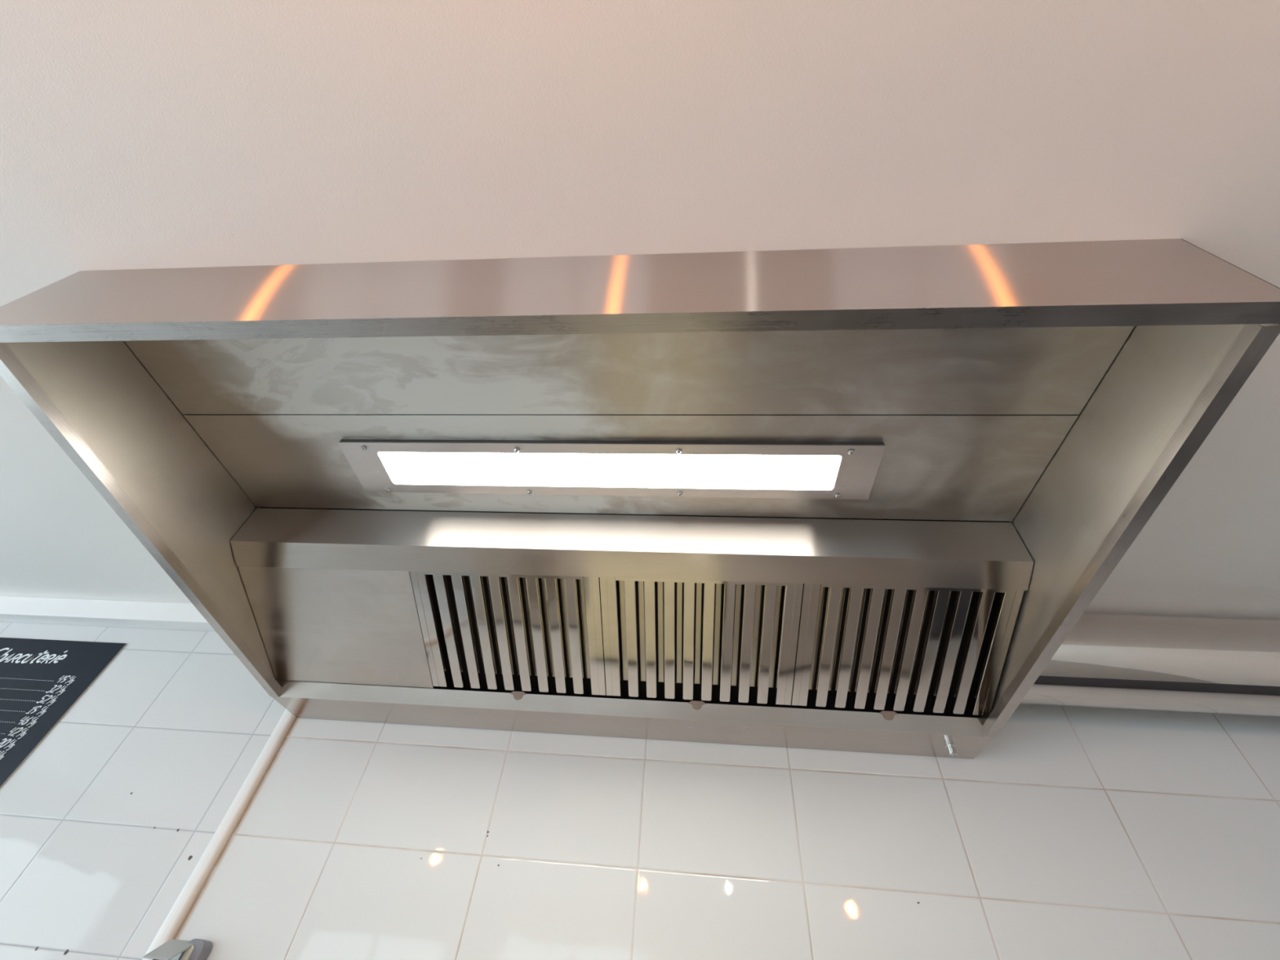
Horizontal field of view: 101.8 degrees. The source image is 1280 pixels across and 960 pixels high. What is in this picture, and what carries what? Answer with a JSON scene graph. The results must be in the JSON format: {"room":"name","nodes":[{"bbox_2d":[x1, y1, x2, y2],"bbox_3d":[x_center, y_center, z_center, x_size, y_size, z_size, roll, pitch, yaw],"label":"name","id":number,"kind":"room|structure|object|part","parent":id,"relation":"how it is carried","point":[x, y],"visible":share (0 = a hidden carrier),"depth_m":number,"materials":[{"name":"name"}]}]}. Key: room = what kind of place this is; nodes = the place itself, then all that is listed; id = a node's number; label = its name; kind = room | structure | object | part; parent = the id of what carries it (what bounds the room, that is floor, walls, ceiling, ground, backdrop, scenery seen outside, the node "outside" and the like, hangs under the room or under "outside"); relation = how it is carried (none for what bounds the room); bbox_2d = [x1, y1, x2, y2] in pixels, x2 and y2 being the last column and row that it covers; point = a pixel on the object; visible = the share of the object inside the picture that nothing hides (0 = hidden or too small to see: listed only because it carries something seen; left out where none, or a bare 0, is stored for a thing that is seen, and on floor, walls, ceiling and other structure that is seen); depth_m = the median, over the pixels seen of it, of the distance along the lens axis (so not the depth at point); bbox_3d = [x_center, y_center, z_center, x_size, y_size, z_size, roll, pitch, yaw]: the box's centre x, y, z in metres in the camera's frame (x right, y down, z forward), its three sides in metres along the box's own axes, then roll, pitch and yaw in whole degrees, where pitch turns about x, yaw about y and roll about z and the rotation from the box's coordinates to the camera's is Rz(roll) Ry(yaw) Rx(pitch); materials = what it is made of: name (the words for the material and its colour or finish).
{"room":"commercial kitchen","nodes":[
{"label":"commercial kitchen","id":0,"kind":"room"},
{"bbox_2d":[0,0,1279,619],"bbox_3d":[-0.590,-1.663,-0.082,8.240,0.150,6.024,1,-47,6],"label":"ceiling","id":1,"kind":"structure","parent":0,"point":[135,134],"depth_m":0.81,"materials":[{"name":"white paint"}]},
{"bbox_2d":[0,238,1279,759],"bbox_3d":[-0.098,0.184,1.224,1.999,0.379,1.250,1,-47,6],"label":"extractor hood","id":2,"kind":"object","parent":1,"relation":"attached to","point":[289,444],"visible":0.99,"depth_m":1.14,"materials":[{"name":"metal"}]},
{"bbox_3d":[-1.091,0.164,1.330,0.002,0.354,1.248,1,-47,6],"label":"panel","id":3,"kind":"part","parent":2,"relation":"part of","materials":[{"name":"silver metal"}]},
{"bbox_3d":[-0.838,0.413,1.446,0.484,0.146,0.362,1,-47,6],"label":"blanking panel","id":4,"kind":"part","parent":2,"relation":"part of","materials":[{"name":"silver metal"}]},
{"bbox_2d":[409,571,606,700],"bbox_3d":[-0.346,0.417,1.403,0.498,0.192,0.367,1,-47,6],"label":"filter","id":5,"kind":"object","parent":2,"relation":"on","point":[589,587],"visible":0.91,"depth_m":1.40,"materials":[{"name":"metal"}]},
{"bbox_3d":[-0.574,0.409,1.425,0.040,0.018,0.379,1,-69,6],"label":"rail","id":6,"kind":"part","parent":5,"relation":"part of","materials":[{"name":"metal"}]},
{"bbox_3d":[-0.351,0.243,1.329,0.418,0.001,0.010,1,-69,6],"label":"rail","id":7,"kind":"part","parent":5,"relation":"part of","materials":[{"name":"silver metal"}]},
{"bbox_3d":[-0.118,0.415,1.381,0.040,0.018,0.379,1,-69,6],"label":"rail","id":8,"kind":"part","parent":5,"relation":"part of","materials":[{"name":"metal"}]},
{"bbox_2d":[377,452,840,489],"bbox_3d":[-0.091,-0.026,1.245,1.087,0.011,0.106,1,-47,6],"label":"diffuser","id":9,"kind":"object","parent":2,"relation":"attached to","point":[411,470],"depth_m":1.24,"materials":[{"name":"white plastic"}]},
{"bbox_3d":[-0.091,-0.027,1.247,1.261,0.012,0.161,1,-47,6],"label":"gasket frame","id":10,"kind":"part","parent":2,"relation":"part of","materials":[{"name":"metal"}]},
{"bbox_3d":[-0.112,-0.266,1.036,1.990,0.002,0.329,1,-47,6],"label":"panel","id":11,"kind":"part","parent":2,"relation":"part of","materials":[{"name":"metal"}]},
{"bbox_3d":[-0.094,-0.028,1.256,1.990,0.002,0.315,1,-47,6],"label":"panel","id":12,"kind":"part","parent":2,"relation":"part of","materials":[{"name":"metal"}]},
{"bbox_3d":[-0.128,-0.311,0.863,1.997,0.236,0.031,1,-47,6],"label":"panel","id":13,"kind":"part","parent":2,"relation":"part of","materials":[{"name":"metal"}]},
{"bbox_2d":[600,577,803,710],"bbox_3d":[0.151,0.423,1.355,0.498,0.192,0.367,1,-47,6],"label":"filter","id":14,"kind":"object","parent":2,"relation":"on","point":[732,591],"visible":0.88,"depth_m":1.35,"materials":[{"name":"metal"}]},
{"bbox_3d":[-0.076,0.415,1.377,0.040,0.018,0.379,1,-69,6],"label":"rail","id":15,"kind":"part","parent":14,"relation":"part of","materials":[{"name":"metal"}]},
{"bbox_3d":[0.146,0.249,1.280,0.418,0.001,0.010,1,-69,6],"label":"rail","id":16,"kind":"part","parent":14,"relation":"part of","materials":[{"name":"silver metal"}]},
{"bbox_3d":[0.379,0.421,1.333,0.040,0.018,0.379,1,-69,6],"label":"rail","id":17,"kind":"part","parent":14,"relation":"part of","materials":[{"name":"metal"}]},
{"bbox_2d":[791,583,1024,720],"bbox_3d":[0.649,0.429,1.307,0.498,0.192,0.367,1,-47,6],"label":"filter","id":18,"kind":"object","parent":2,"relation":"on","point":[813,594],"visible":0.89,"depth_m":1.30,"materials":[{"name":"metal"}]},
{"bbox_3d":[0.421,0.421,1.329,0.040,0.018,0.379,1,-69,6],"label":"rail","id":19,"kind":"part","parent":18,"relation":"part of","materials":[{"name":"metal"}]},
{"bbox_3d":[0.644,0.255,1.232,0.418,0.001,0.010,1,-69,6],"label":"rail","id":20,"kind":"part","parent":18,"relation":"part of","materials":[{"name":"silver metal"}]},
{"bbox_3d":[0.877,0.427,1.284,0.040,0.018,0.379,1,-69,6],"label":"rail","id":21,"kind":"part","parent":18,"relation":"part of","materials":[{"name":"metal"}]},
{"bbox_3d":[0.894,0.189,1.137,0.002,0.354,1.248,1,-47,6],"label":"panel","id":22,"kind":"part","parent":2,"relation":"part of","materials":[{"name":"silver metal"}]},
{"bbox_2d":[1020,613,1279,716],"bbox_3d":[2.228,0.514,1.366,2.615,0.251,0.251,1,-47,6],"label":"air conditioner","id":23,"kind":"object","parent":1,"relation":"attached to","point":[1159,663],"visible":0.74,"depth_m":1.35,"materials":[{"name":"plastic"}]},
{"bbox_2d":[0,622,1279,959],"bbox_3d":[-0.528,1.402,0.953,8.240,2.499,0.120,1,-47,6],"label":"wall","id":24,"kind":"structure","parent":0,"point":[1076,833],"depth_m":1.34,"materials":[{"name":"white tile"}]},
{"bbox_2d":[0,637,126,788],"bbox_3d":[-2.398,0.906,1.553,1.064,0.969,0.005,1,-47,6],"label":"menu board","id":25,"kind":"object","parent":24,"relation":"attached to","point":[41,680],"visible":1,"depth_m":1.75,"materials":[{"name":"black"}]},
{"bbox_2d":[0,595,214,631],"bbox_3d":[-2.734,0.483,1.998,3.384,0.075,0.062,1,-47,6],"label":"trim","id":26,"kind":"structure","parent":24,"relation":"attached to","point":[69,611],"depth_m":1.90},
{"bbox_2d":[142,938,213,959],"bbox_3d":[-1.060,1.111,1.162,0.094,0.136,0.084,1,-47,6],"label":"clip","id":27,"kind":"object","parent":24,"relation":"attached to","point":[195,948],"visible":1,"depth_m":1.19,"materials":[{"name":"grey plastic"}]},
{"bbox_2d":[142,708,296,959],"bbox_3d":[-1.169,1.371,0.940,0.046,2.421,0.015,1,-47,6],"label":"pipe","id":28,"kind":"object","parent":24,"relation":"attached to","point":[186,899],"depth_m":1.38,"materials":[{"name":"white plastic"}]}
]}

